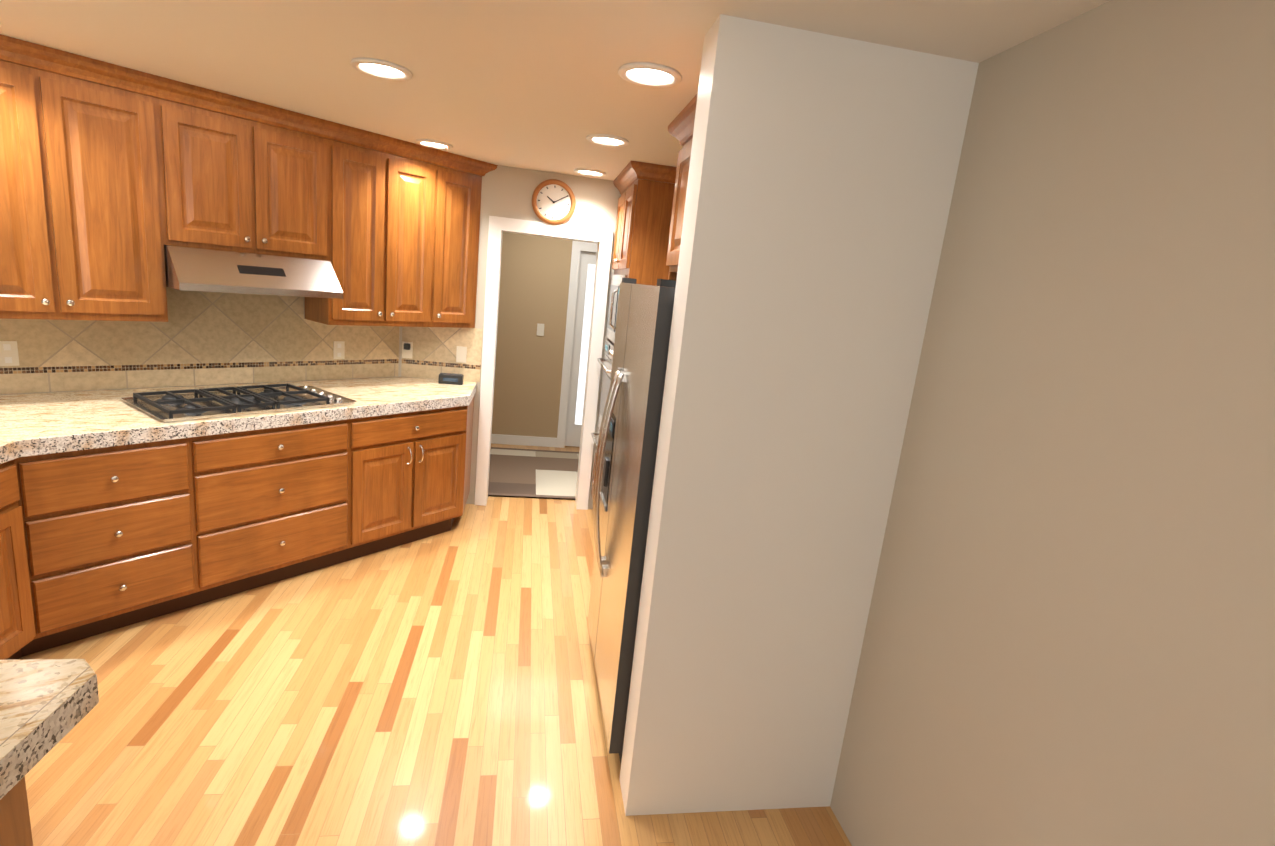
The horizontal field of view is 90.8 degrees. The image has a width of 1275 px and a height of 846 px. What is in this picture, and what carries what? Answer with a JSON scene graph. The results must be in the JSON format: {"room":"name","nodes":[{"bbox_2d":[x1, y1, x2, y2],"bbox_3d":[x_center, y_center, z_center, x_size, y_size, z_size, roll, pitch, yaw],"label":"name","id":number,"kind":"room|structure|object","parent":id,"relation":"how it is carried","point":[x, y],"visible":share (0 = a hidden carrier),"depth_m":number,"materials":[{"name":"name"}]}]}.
{"room":"kitchen","nodes":[
{"label":"kitchen","id":0,"kind":"room"},
{"bbox_2d":[0,304,400,394],"bbox_3d":[-2.485,-0.502,3.553,0.140,2.440,2.983,16,16,38],"label":"wall","id":1,"kind":"structure","parent":0,"point":[247,383],"depth_m":3.89,"materials":[{"name":"beige paint"}]},
{"bbox_2d":[0,34,179,321],"bbox_3d":[-2.645,-1.003,2.643,1.007,1.108,1.050,4,12,-10],"label":"upper cabinet","id":2,"kind":"object","parent":1,"relation":"attached to","point":[114,179],"depth_m":2.76,"materials":[{"name":"brown wood"}]},
{"bbox_2d":[0,287,482,393],"bbox_3d":[-1.237,-0.269,2.628,3.862,0.757,3.716,4,12,-10],"label":"tile backsplash","id":3,"kind":"structure","parent":1,"relation":"attached to","point":[206,338],"depth_m":3.57,"materials":[{"name":"tile"}]},
{"bbox_2d":[0,341,18,365],"bbox_3d":[-2.937,-0.324,2.930,0.009,0.115,0.070,16,16,39],"label":"electrical outlet plate","id":4,"kind":"object","parent":3,"relation":"attached to","point":[9,356],"depth_m":2.93,"materials":[{"name":"beige plastic"}]},
{"bbox_2d":[333,341,344,358],"bbox_3d":[-1.947,-0.475,4.100,0.009,0.115,0.070,15,15,37],"label":"electrical outlet plate","id":5,"kind":"object","parent":3,"relation":"attached to","point":[338,346],"depth_m":4.10,"materials":[{"name":"beige plastic"}]},
{"bbox_2d":[402,342,412,358],"bbox_3d":[-1.622,-0.511,4.421,0.070,0.115,0.035,4,12,-10],"label":"electrical outlet plate","id":6,"kind":"object","parent":3,"relation":"attached to","point":[407,347],"depth_m":4.43,"materials":[{"name":"beige plastic"}]},
{"bbox_2d":[456,346,466,362],"bbox_3d":[-1.261,-0.490,4.502,0.070,0.115,0.005,4,12,-10],"label":"electrical outlet plate","id":7,"kind":"object","parent":3,"relation":"attached to","point":[461,352],"depth_m":4.50,"materials":[{"name":"beige plastic"}]},
{"bbox_2d":[172,80,327,260],"bbox_3d":[-2.115,-1.291,3.342,0.804,0.738,0.758,4,12,-10],"label":"upper cabinet","id":8,"kind":"object","parent":1,"relation":"attached to","point":[252,176],"depth_m":3.22,"materials":[{"name":"brown wood"}]},
{"bbox_2d":[164,245,342,298],"bbox_3d":[-2.091,-0.812,3.385,0.510,0.199,0.770,16,16,38],"label":"range hood","id":9,"kind":"object","parent":8,"relation":"attached to","point":[199,269],"visible":0.96,"depth_m":3.22,"materials":[{"name":"silver metal"}]},
{"bbox_2d":[304,121,483,327],"bbox_3d":[-1.530,-1.165,3.921,0.990,1.108,0.731,4,12,-10],"label":"upper cabinet","id":10,"kind":"object","parent":1,"relation":"attached to","point":[404,216],"depth_m":3.89,"materials":[{"name":"brown wood"}]},
{"bbox_2d":[20,443,851,845],"bbox_3d":[-2.010,1.222,1.929,10.800,0.120,10.500,4,12,-10],"label":"floor","id":11,"kind":"structure","parent":0,"point":[440,689],"depth_m":2.43,"materials":[{"name":"brown wood"}]},
{"bbox_2d":[0,776,32,845],"bbox_3d":[-1.905,0.922,0.686,2.017,1.012,0.305,4,12,-10],"label":"base cabinet","id":12,"kind":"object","parent":11,"relation":"on","point":[15,827],"depth_m":0.90,"materials":[{"name":"brown wood"}]},
{"bbox_2d":[0,659,98,799],"bbox_3d":[-1.831,0.395,0.610,2.067,0.054,0.485,4,12,-10],"label":"countertop","id":13,"kind":"structure","parent":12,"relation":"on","point":[47,706],"depth_m":0.92,"materials":[{"name":"beige stone"}]},
{"bbox_2d":[0,397,473,659],"bbox_3d":[-2.079,0.542,2.672,2.332,0.868,3.734,4,12,-10],"label":"base cabinet","id":14,"kind":"object","parent":11,"relation":"on","point":[94,542],"visible":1,"depth_m":2.06,"materials":[{"name":"brown wood"}]},
{"bbox_2d":[0,377,476,463],"bbox_3d":[-2.025,0.085,2.573,2.343,0.068,3.734,4,12,-10],"label":"countertop","id":15,"kind":"structure","parent":14,"relation":"on","point":[33,424],"depth_m":2.92,"materials":[{"name":"stone"}]},
{"bbox_2d":[121,383,357,422],"bbox_3d":[-2.025,-0.125,3.259,0.514,0.045,0.914,14,15,34],"label":"gas cooktop","id":16,"kind":"object","parent":15,"relation":"in","point":[190,404],"visible":1,"depth_m":3.16,"materials":[{"name":"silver metal"}]},
{"bbox_2d":[438,373,463,384],"bbox_3d":[-1.307,-0.314,4.407,0.160,0.071,0.082,4,12,-10],"label":"radio","id":17,"kind":"object","parent":15,"relation":"on","point":[450,378],"visible":1,"depth_m":4.37,"materials":[{"name":"black"}]},
{"bbox_2d":[488,447,578,499],"bbox_3d":[-0.755,0.449,5.747,1.320,0.014,1.410,4,12,-10],"label":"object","id":18,"kind":"structure","parent":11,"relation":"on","point":[531,473],"depth_m":5.62,"materials":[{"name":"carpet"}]},
{"bbox_2d":[588,278,675,762],"bbox_3d":[0.244,0.341,2.598,0.832,1.771,0.920,4,12,-10],"label":"fridge","id":19,"kind":"object","parent":11,"relation":"on","point":[626,452],"visible":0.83,"depth_m":2.26,"materials":[{"name":"grey metal"}]},
{"bbox_2d":[591,179,674,498],"bbox_3d":[0.080,-0.364,4.364,0.673,2.354,0.757,4,12,-10],"label":"tall cabinet","id":20,"kind":"object","parent":11,"relation":"on","point":[643,223],"visible":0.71,"depth_m":3.82,"materials":[{"name":"brown wood"}]},
{"bbox_2d":[666,137,692,287],"bbox_3d":[0.403,0.065,2.565,0.622,2.354,0.953,4,12,-10],"label":"upper cabinet","id":21,"kind":"object","parent":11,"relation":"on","point":[680,191],"visible":0.08,"depth_m":2.67,"materials":[{"name":"brown wood"}]},
{"bbox_2d":[613,93,697,193],"bbox_3d":[0.206,-1.334,3.127,0.331,0.084,2.732,4,12,-10],"label":"crown molding","id":22,"kind":"structure","parent":21,"relation":"attached to","point":[681,127],"depth_m":3.65,"materials":[{"name":"brown wood"}]},
{"bbox_2d":[400,165,620,508],"bbox_3d":[-0.646,-0.551,4.670,2.300,2.440,0.140,4,12,-10],"label":"wall","id":23,"kind":"structure","parent":0,"point":[506,191],"depth_m":4.39,"materials":[{"name":"beige paint"}]},
{"bbox_2d":[475,216,612,509],"bbox_3d":[-0.312,-0.543,5.580,3.400,2.104,1.819,4,12,-10],"label":"door frame","id":24,"kind":"structure","parent":23,"relation":"attached to","point":[601,244],"depth_m":4.64,"materials":[{"name":"white wood"}]},
{"bbox_2d":[532,179,575,224],"bbox_3d":[-0.580,-1.531,4.357,0.304,0.304,0.034,4,12,-10],"label":"wall clock","id":25,"kind":"object","parent":23,"relation":"attached to","point":[553,201],"visible":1,"depth_m":4.36,"materials":[{"name":"white"}]},
{"bbox_2d":[491,232,596,437],"bbox_3d":[-0.451,-0.929,6.486,3.680,2.440,0.140,4,12,-10],"label":"wall","id":26,"kind":"structure","parent":0,"point":[534,280],"depth_m":6.30,"materials":[{"name":"beige paint"}]},
{"bbox_2d":[537,323,543,335],"bbox_3d":[-0.975,-0.938,6.320,0.070,0.120,0.007,4,12,-10],"label":"light switch","id":27,"kind":"object","parent":26,"relation":"attached to","point":[540,327],"depth_m":6.32,"materials":[{"name":"beige plastic"}]},
{"bbox_2d":[565,251,596,446],"bbox_3d":[-0.415,-0.712,6.489,0.516,2.005,0.105,4,12,-10],"label":"hall door","id":28,"kind":"structure","parent":26,"relation":"in","point":[587,265],"depth_m":6.47,"materials":[{"name":"white wood"}]},
{"bbox_2d":[0,0,1110,182],"bbox_3d":[0.273,-1.131,1.749,6.690,0.120,10.500,4,12,-10],"label":"ceiling","id":29,"kind":"structure","parent":0,"point":[540,85],"depth_m":2.17,"materials":[{"name":"white paint"}]},
{"bbox_2d":[351,58,411,80],"bbox_3d":[-0.961,-1.328,2.362,0.215,0.012,0.215,2,13,-16],"label":"recessed light","id":30,"kind":"object","parent":29,"relation":"in","point":[378,68],"depth_m":2.36,"materials":[{"name":"white"}]},
{"bbox_2d":[415,139,452,149],"bbox_3d":[-1.207,-1.655,3.733,0.215,0.012,0.215,2,13,-19],"label":"recessed light","id":31,"kind":"object","parent":29,"relation":"in","point":[429,143],"depth_m":3.73,"materials":[{"name":"white"}]},
{"bbox_2d":[574,168,605,176],"bbox_3d":[-0.312,-1.647,4.132,0.215,0.012,0.215,2,13,-16],"label":"recessed light","id":32,"kind":"object","parent":29,"relation":"in","point":[583,171],"depth_m":4.13,"materials":[{"name":"white"}]},
{"bbox_2d":[586,134,628,146],"bbox_3d":[-0.149,-1.413,3.143,0.215,0.012,0.215,2,13,-16],"label":"recessed light","id":33,"kind":"object","parent":29,"relation":"in","point":[600,139],"depth_m":3.14,"materials":[{"name":"white"}]},
{"bbox_2d":[618,62,681,87],"bbox_3d":[0.043,-1.166,2.109,0.215,0.012,0.215,2,13,-16],"label":"recessed light","id":34,"kind":"object","parent":29,"relation":"in","point":[647,74],"depth_m":2.10,"materials":[{"name":"white"}]},
{"bbox_2d":[619,14,978,815],"bbox_3d":[0.439,0.148,2.006,0.745,2.440,0.160,4,12,-10],"label":"wall","id":35,"kind":"structure","parent":0,"point":[823,168],"depth_m":1.88,"materials":[{"name":"white paint"}]},
{"bbox_2d":[830,0,1274,845],"bbox_3d":[1.026,0.396,1.163,0.140,2.440,7.840,4,12,-10],"label":"wall","id":36,"kind":"structure","parent":0,"point":[1070,634],"depth_m":1.31,"materials":[{"name":"beige paint"}]}
]}

